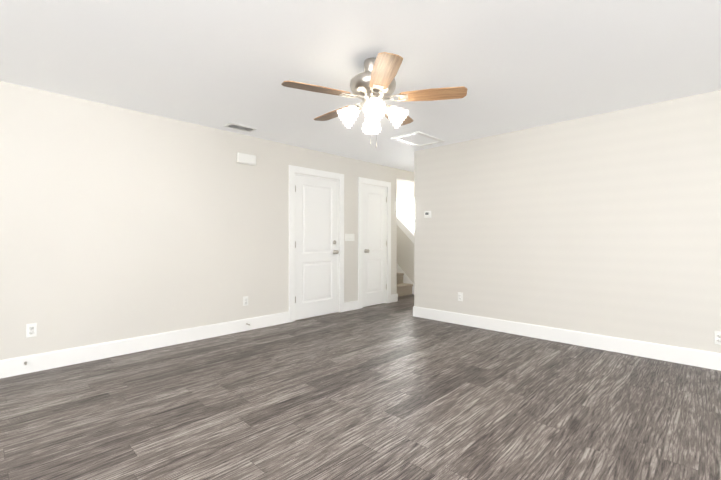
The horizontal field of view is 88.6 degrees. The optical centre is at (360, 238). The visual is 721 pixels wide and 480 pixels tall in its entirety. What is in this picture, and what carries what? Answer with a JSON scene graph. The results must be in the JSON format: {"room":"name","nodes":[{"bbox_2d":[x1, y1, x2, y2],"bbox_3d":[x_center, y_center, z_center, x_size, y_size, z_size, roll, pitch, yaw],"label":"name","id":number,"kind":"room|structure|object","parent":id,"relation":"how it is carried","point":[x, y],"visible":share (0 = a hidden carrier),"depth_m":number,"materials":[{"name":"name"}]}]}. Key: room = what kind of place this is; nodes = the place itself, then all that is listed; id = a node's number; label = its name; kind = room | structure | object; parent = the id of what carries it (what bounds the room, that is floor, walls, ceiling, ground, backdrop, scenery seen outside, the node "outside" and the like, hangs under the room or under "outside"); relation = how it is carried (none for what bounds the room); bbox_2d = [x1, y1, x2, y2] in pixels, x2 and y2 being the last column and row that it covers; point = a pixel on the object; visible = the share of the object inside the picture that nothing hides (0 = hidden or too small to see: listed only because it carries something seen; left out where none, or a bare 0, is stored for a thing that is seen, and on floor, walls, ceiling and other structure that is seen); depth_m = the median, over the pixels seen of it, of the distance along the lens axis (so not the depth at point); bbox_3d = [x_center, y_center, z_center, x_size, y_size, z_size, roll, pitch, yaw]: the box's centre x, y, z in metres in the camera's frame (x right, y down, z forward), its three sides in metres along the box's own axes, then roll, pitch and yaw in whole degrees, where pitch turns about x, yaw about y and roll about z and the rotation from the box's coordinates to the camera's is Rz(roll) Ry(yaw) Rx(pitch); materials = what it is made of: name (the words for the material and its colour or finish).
{"room":"empty living room","nodes":[
{"label":"empty living room","id":0,"kind":"room"},
{"bbox_2d":[0,81,413,359],"bbox_3d":[-2.485,-1.347,6.297,3.850,5.000,10.220,0,0,44],"label":"wall","id":1,"kind":"structure","parent":0,"point":[118,223],"depth_m":3.75,"materials":[{"name":"beige paint"}]},
{"bbox_2d":[26,323,36,337],"bbox_3d":[-2.820,0.787,3.168,0.009,0.115,0.070,0,0,44],"label":"electrical outlet","id":2,"kind":"object","parent":1,"relation":"attached to","point":[31,329],"visible":1,"depth_m":3.17,"materials":[{"name":"white plastic"}]},
{"bbox_2d":[0,312,288,378],"bbox_3d":[-2.804,1.073,3.181,0.015,0.148,5.243,0,0,44],"label":"baseboard","id":3,"kind":"structure","parent":1,"relation":"attached to","point":[16,366],"depth_m":3.67,"materials":[{"name":"white wood"}]},
{"bbox_2d":[243,296,247,305],"bbox_3d":[-1.431,0.780,4.607,0.009,0.115,0.070,0,0,44],"label":"electrical outlet","id":4,"kind":"object","parent":1,"relation":"attached to","point":[245,300],"visible":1,"depth_m":4.60,"materials":[{"name":"white plastic"}]},
{"bbox_2d":[237,152,255,165],"bbox_3d":[-1.418,-0.988,4.598,0.045,0.124,0.250,0,0,44],"label":"door chime","id":5,"kind":"object","parent":1,"relation":"attached to","point":[244,158],"visible":0.96,"depth_m":4.57,"materials":[{"name":"white plastic"}]},
{"bbox_2d":[289,165,343,321],"bbox_3d":[-0.671,0.072,5.488,0.158,2.159,1.034,0,0,44],"label":"door frame","id":6,"kind":"structure","parent":1,"relation":"attached to","point":[302,171],"depth_m":5.33,"materials":[{"name":"white painted wood"}]},
{"bbox_2d":[295,175,338,319],"bbox_3d":[-0.620,0.124,5.431,0.110,2.030,0.810,0,0,44],"label":"door","id":7,"kind":"structure","parent":1,"relation":"in","point":[316,247],"depth_m":5.43,"materials":[{"name":"white painted wood"},{"name":"brushed nickel"}]},
{"bbox_2d":[345,234,353,240],"bbox_3d":[-0.181,-0.015,5.895,0.019,0.097,0.178,0,0,44],"label":"switch plate","id":8,"kind":"object","parent":1,"relation":"attached to","point":[349,237],"visible":1,"depth_m":5.89,"materials":[{"name":"white plastic"}]},
{"bbox_2d":[344,300,358,311],"bbox_3d":[-0.151,1.082,5.929,0.015,0.140,0.326,0,0,44],"label":"baseboard","id":9,"kind":"structure","parent":1,"relation":"attached to","point":[348,306],"depth_m":5.92,"materials":[{"name":"white wood"}]},
{"bbox_2d":[358,177,390,308],"bbox_3d":[0.204,0.074,6.394,0.158,2.159,0.834,0,0,44],"label":"door frame","id":10,"kind":"structure","parent":1,"relation":"attached to","point":[373,183],"depth_m":6.25,"materials":[{"name":"white wood"}]},
{"bbox_2d":[363,185,386,306],"bbox_3d":[0.262,0.126,6.345,0.110,2.030,0.610,0,0,44],"label":"door","id":11,"kind":"structure","parent":1,"relation":"in","point":[374,246],"depth_m":6.36,"materials":[{"name":"white painted wood"},{"name":"brushed nickel"}]},
{"bbox_2d":[0,294,720,479],"bbox_3d":[0.059,1.198,3.752,11.040,0.100,10.340,0,0,44],"label":"floor","id":12,"kind":"structure","parent":0,"point":[397,390],"depth_m":2.46,"materials":[{"name":"wood"}]},
{"bbox_2d":[397,273,412,296],"bbox_3d":[-0.269,-0.208,8.415,3.017,2.730,0.804,0,0,44],"label":"stair","id":13,"kind":"structure","parent":12,"relation":"on","point":[403,289],"depth_m":7.57,"materials":[{"name":"carpet"}]},
{"bbox_2d":[0,0,720,171],"bbox_3d":[1.401,-1.344,2.461,7.310,0.100,10.340,0,0,44],"label":"ceiling","id":14,"kind":"structure","parent":0,"point":[513,65],"depth_m":2.66,"materials":[{"name":"white paint"}]},
{"bbox_2d":[224,123,256,131],"bbox_3d":[-1.393,-1.286,4.297,0.170,0.009,0.330,0,0,44],"label":"ceiling vent","id":15,"kind":"object","parent":14,"relation":"in","point":[239,127],"visible":1,"depth_m":4.28,"materials":[{"name":"white metal"}]},
{"bbox_2d":[281,52,467,147],"bbox_3d":[0.066,-0.978,2.747,1.244,0.632,1.287,0,0,44],"label":"ceiling fan","id":16,"kind":"object","parent":14,"relation":"hanging from","point":[373,86],"visible":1,"depth_m":2.61,"materials":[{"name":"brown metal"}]},
{"bbox_2d":[391,131,444,146],"bbox_3d":[0.757,-1.283,4.806,0.415,0.014,0.620,0,0,44],"label":"attic access hatch","id":17,"kind":"object","parent":14,"relation":"attached to","point":[418,139],"visible":1,"depth_m":4.80,"materials":[{"name":"white"}]},
{"bbox_2d":[397,180,413,201],"bbox_3d":[1.470,-1.341,9.497,4.855,5.000,0.120,0,0,44],"label":"wall","id":18,"kind":"structure","parent":0,"point":[405,189],"depth_m":9.72,"materials":[{"name":"beige paint"}]},
{"bbox_2d":[397,197,413,229],"bbox_3d":[1.347,-0.441,9.552,1.500,1.260,0.090,0,0,44],"label":"window","id":19,"kind":"structure","parent":18,"relation":"in","point":[404,210],"depth_m":9.71,"materials":[{"name":"white glass"}]},
{"bbox_2d":[397,225,413,282],"bbox_3d":[0.150,-0.820,8.651,3.290,3.955,0.110,0,0,44],"label":"wall","id":20,"kind":"structure","parent":0,"point":[405,253],"depth_m":7.80,"materials":[{"name":"beige paint"}]},
{"bbox_2d":[397,213,413,293],"bbox_3d":[0.150,-0.840,8.651,3.290,3.995,0.170,0,0,44],"label":"trim","id":21,"kind":"structure","parent":20,"relation":"attached to","point":[405,227],"depth_m":7.75,"materials":[{"name":"white wood"}]},
{"bbox_2d":[414,90,720,352],"bbox_3d":[3.019,-0.072,3.412,6.065,2.440,0.120,0,0,44],"label":"wall","id":22,"kind":"structure","parent":0,"point":[607,224],"depth_m":3.90,"materials":[{"name":"beige paint"}]},
{"bbox_2d":[424,211,430,217],"bbox_3d":[0.962,-0.344,5.297,0.112,0.100,0.027,0,0,44],"label":"thermostat","id":23,"kind":"object","parent":22,"relation":"attached to","point":[427,214],"visible":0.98,"depth_m":5.29,"materials":[{"name":"white plastic"}]},
{"bbox_2d":[458,292,462,300],"bbox_3d":[1.336,0.781,4.946,0.070,0.115,0.009,0,0,44],"label":"electrical outlet","id":24,"kind":"object","parent":22,"relation":"attached to","point":[460,296],"visible":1,"depth_m":4.94,"materials":[{"name":"white plastic"}]},
{"bbox_2d":[413,306,720,370],"bbox_3d":[2.957,1.074,3.377,6.050,0.148,0.015,0,0,44],"label":"baseboard","id":25,"kind":"structure","parent":22,"relation":"attached to","point":[687,356],"depth_m":3.91,"materials":[{"name":"white wood"}]},
{"bbox_2d":[714,331,720,344],"bbox_3d":[3.127,0.867,3.216,0.070,0.115,0.009,0,0,44],"label":"electrical outlet","id":26,"kind":"object","parent":22,"relation":"attached to","point":[717,337],"visible":1,"depth_m":3.23,"materials":[{"name":"white plastic"}]}
]}

